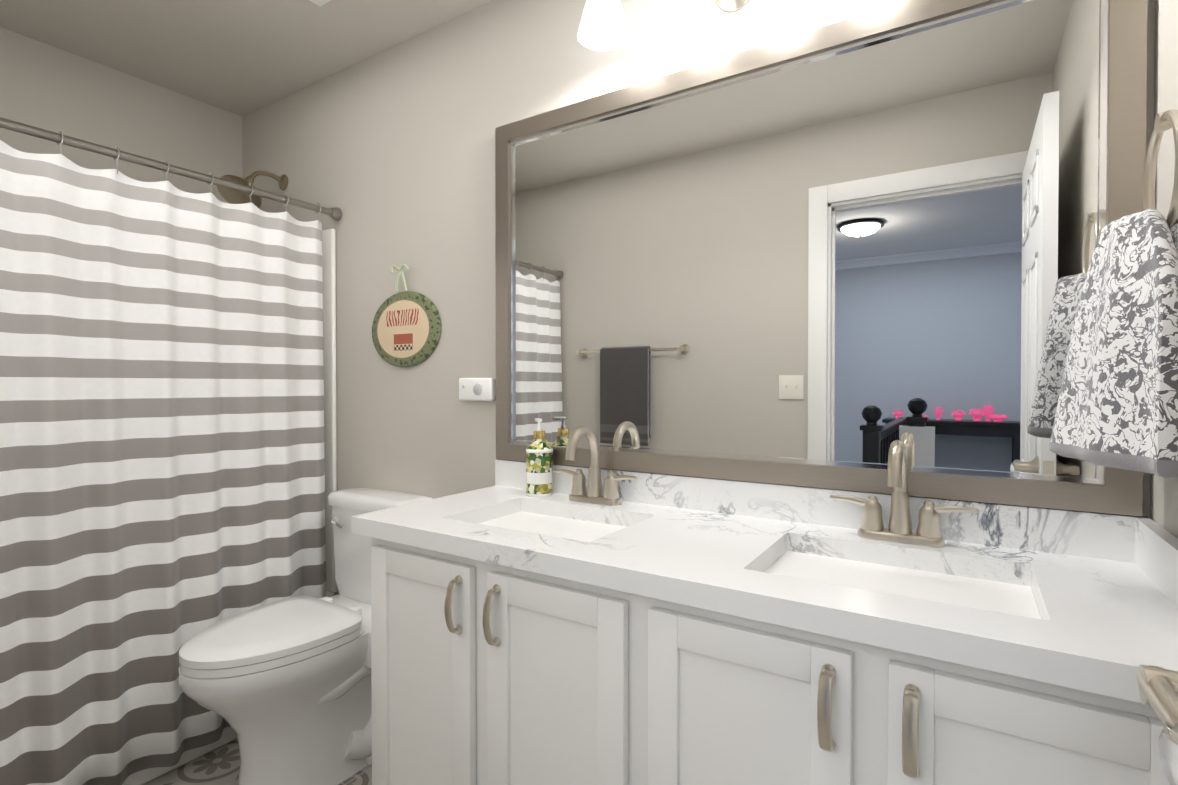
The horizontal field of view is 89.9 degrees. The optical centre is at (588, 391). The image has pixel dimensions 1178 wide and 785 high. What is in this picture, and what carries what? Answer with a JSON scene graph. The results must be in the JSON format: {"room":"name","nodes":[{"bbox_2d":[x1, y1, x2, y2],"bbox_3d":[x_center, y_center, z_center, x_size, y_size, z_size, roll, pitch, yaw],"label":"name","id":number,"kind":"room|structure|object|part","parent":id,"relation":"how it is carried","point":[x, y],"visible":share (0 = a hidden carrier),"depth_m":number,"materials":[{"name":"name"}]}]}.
{"room":"bathroom","nodes":[
{"label":"bathroom","id":0,"kind":"room"},
{"bbox_2d":[0,27,242,202],"bbox_3d":[-2.041,-0.026,2.094,0.120,2.440,1.764,0,1,33],"label":"wall","id":1,"kind":"structure","parent":0,"point":[44,86],"depth_m":2.28,"materials":[{"name":"grey paint"}]},
{"bbox_2d":[0,0,491,116],"bbox_3d":[-0.699,-1.277,1.222,3.305,0.080,1.764,0,1,33],"label":"ceiling","id":2,"kind":"structure","parent":0,"point":[242,58],"depth_m":2.07,"materials":[{"name":"grey paint"}]},
{"bbox_2d":[310,0,330,5],"bbox_3d":[-0.814,-1.234,1.680,0.300,0.013,0.300,0,1,33],"label":"ceiling vent","id":3,"kind":"object","parent":2,"relation":"in","point":[319,2],"visible":1,"depth_m":1.86,"materials":[{"name":"white"}]},
{"bbox_2d":[143,739,371,784],"bbox_3d":[-0.699,1.228,1.249,3.305,0.050,1.764,0,1,33],"label":"floor","id":4,"kind":"structure","parent":0,"point":[220,765],"depth_m":1.85,"materials":[{"name":"tile"}]},
{"bbox_2d":[122,228,336,784],"bbox_3d":[-1.694,0.281,1.875,0.697,1.830,1.518,0,1,33],"label":"bathtub","id":5,"kind":"object","parent":4,"relation":"on","point":[144,776],"visible":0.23,"depth_m":2.32,"materials":[{"name":"white ceramic"}]},
{"bbox_2d":[179,487,432,784],"bbox_3d":[-0.876,0.778,1.845,0.420,0.838,0.704,0,1,33],"label":"toilet","id":6,"kind":"object","parent":4,"relation":"on","point":[283,688],"visible":0.75,"depth_m":1.72,"materials":[{"name":"white ceramic"}]},
{"bbox_3d":[-0.937,0.715,1.749,0.382,0.056,0.476,0,1,33],"label":"seat","id":7,"kind":"part","parent":6,"relation":"part of","materials":[{"name":"white plastic"}]},
{"bbox_3d":[-0.877,0.462,2.070,0.081,0.032,0.029,0,1,33],"label":"handle","id":8,"kind":"part","parent":6,"relation":"part of","materials":[{"name":"silver metal"}]},
{"bbox_2d":[351,418,1177,784],"bbox_3d":[0.208,0.642,1.237,1.521,1.118,0.551,0,1,33],"label":"bathroom vanity","id":9,"kind":"object","parent":4,"relation":"on","point":[539,618],"visible":0.98,"depth_m":1.06,"materials":[{"name":"white wood"}]},
{"bbox_2d":[242,0,1154,594],"bbox_3d":[-0.264,-0.024,1.917,3.065,2.440,0.148,0,1,33],"label":"wall","id":10,"kind":"structure","parent":0,"point":[843,254],"depth_m":1.44,"materials":[{"name":"paint"}]},
{"bbox_2d":[0,117,341,784],"bbox_3d":[-1.371,0.209,1.668,0.095,1.839,1.516,0,1,33],"label":"shower curtain","id":11,"kind":"object","parent":10,"relation":"attached to","point":[162,478],"visible":0.88,"depth_m":1.75,"materials":[{"name":"white fabric"}]},
{"bbox_2d":[217,171,287,207],"bbox_3d":[-1.339,-0.824,2.377,0.160,0.195,0.272,0,1,33],"label":"shower head","id":12,"kind":"object","parent":10,"relation":"attached to","point":[230,196],"visible":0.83,"depth_m":2.34},
{"bbox_2d":[372,264,440,366],"bbox_3d":[-0.663,-0.266,2.093,0.360,0.361,0.033,0,1,33],"label":"plaque","id":13,"kind":"object","parent":10,"relation":"attached to","point":[406,328],"visible":0.96,"depth_m":2.08,"materials":[{"name":"green"}]},
{"bbox_2d":[459,378,495,400],"bbox_3d":[-0.363,-0.007,1.902,0.144,0.074,0.036,0,1,33],"label":"light switch","id":14,"kind":"object","parent":10,"relation":"attached to","point":[477,389],"visible":0.98,"depth_m":1.88,"materials":[{"name":"white plastic"}]},
{"bbox_2d":[577,0,629,50],"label":"sconce","id":15,"kind":"object","parent":10,"relation":"attached to","point":[603,26],"depth_m":1.53,"materials":[{"name":"white glass"}]},
{"bbox_2d":[715,0,748,11],"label":"sconce","id":16,"kind":"object","parent":10,"relation":"attached to","point":[727,5],"depth_m":1.45,"materials":[{"name":"white glass"}]},
{"bbox_2d":[1150,0,1177,537],"bbox_3d":[0.642,-0.008,0.378,0.120,2.440,1.764,0,1,33],"label":"wall","id":17,"kind":"structure","parent":0,"point":[1164,503],"depth_m":0.98,"materials":[{"name":"grey paint"}]},
{"bbox_2d":[1049,109,1177,478],"bbox_3d":[0.790,-0.151,0.873,0.162,0.514,0.359,0,1,33],"label":"towel","id":18,"kind":"object","parent":17,"relation":"attached to","point":[1117,405],"visible":1,"depth_m":0.79,"materials":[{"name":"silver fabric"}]},
{"bbox_3d":[0.344,0.186,0.172,0.047,2.033,0.762,0,1,33],"label":"door","id":19,"kind":"structure","parent":0,"visible":0},
{"bbox_2d":[1137,665,1177,725],"bbox_3d":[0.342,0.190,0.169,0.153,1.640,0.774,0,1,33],"label":"door handle","id":20,"kind":"object","parent":19,"relation":"attached to","point":[1158,688],"depth_m":0.46,"materials":[{"name":"silver metal"}]},
{"bbox_2d":[1158,722,1177,784],"bbox_3d":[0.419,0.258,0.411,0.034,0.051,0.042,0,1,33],"label":"toilet paper","id":21,"kind":"object","parent":20,"relation":"attached to","point":[1168,748],"visible":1,"depth_m":0.41,"materials":[{"name":"white paper"}]}
]}

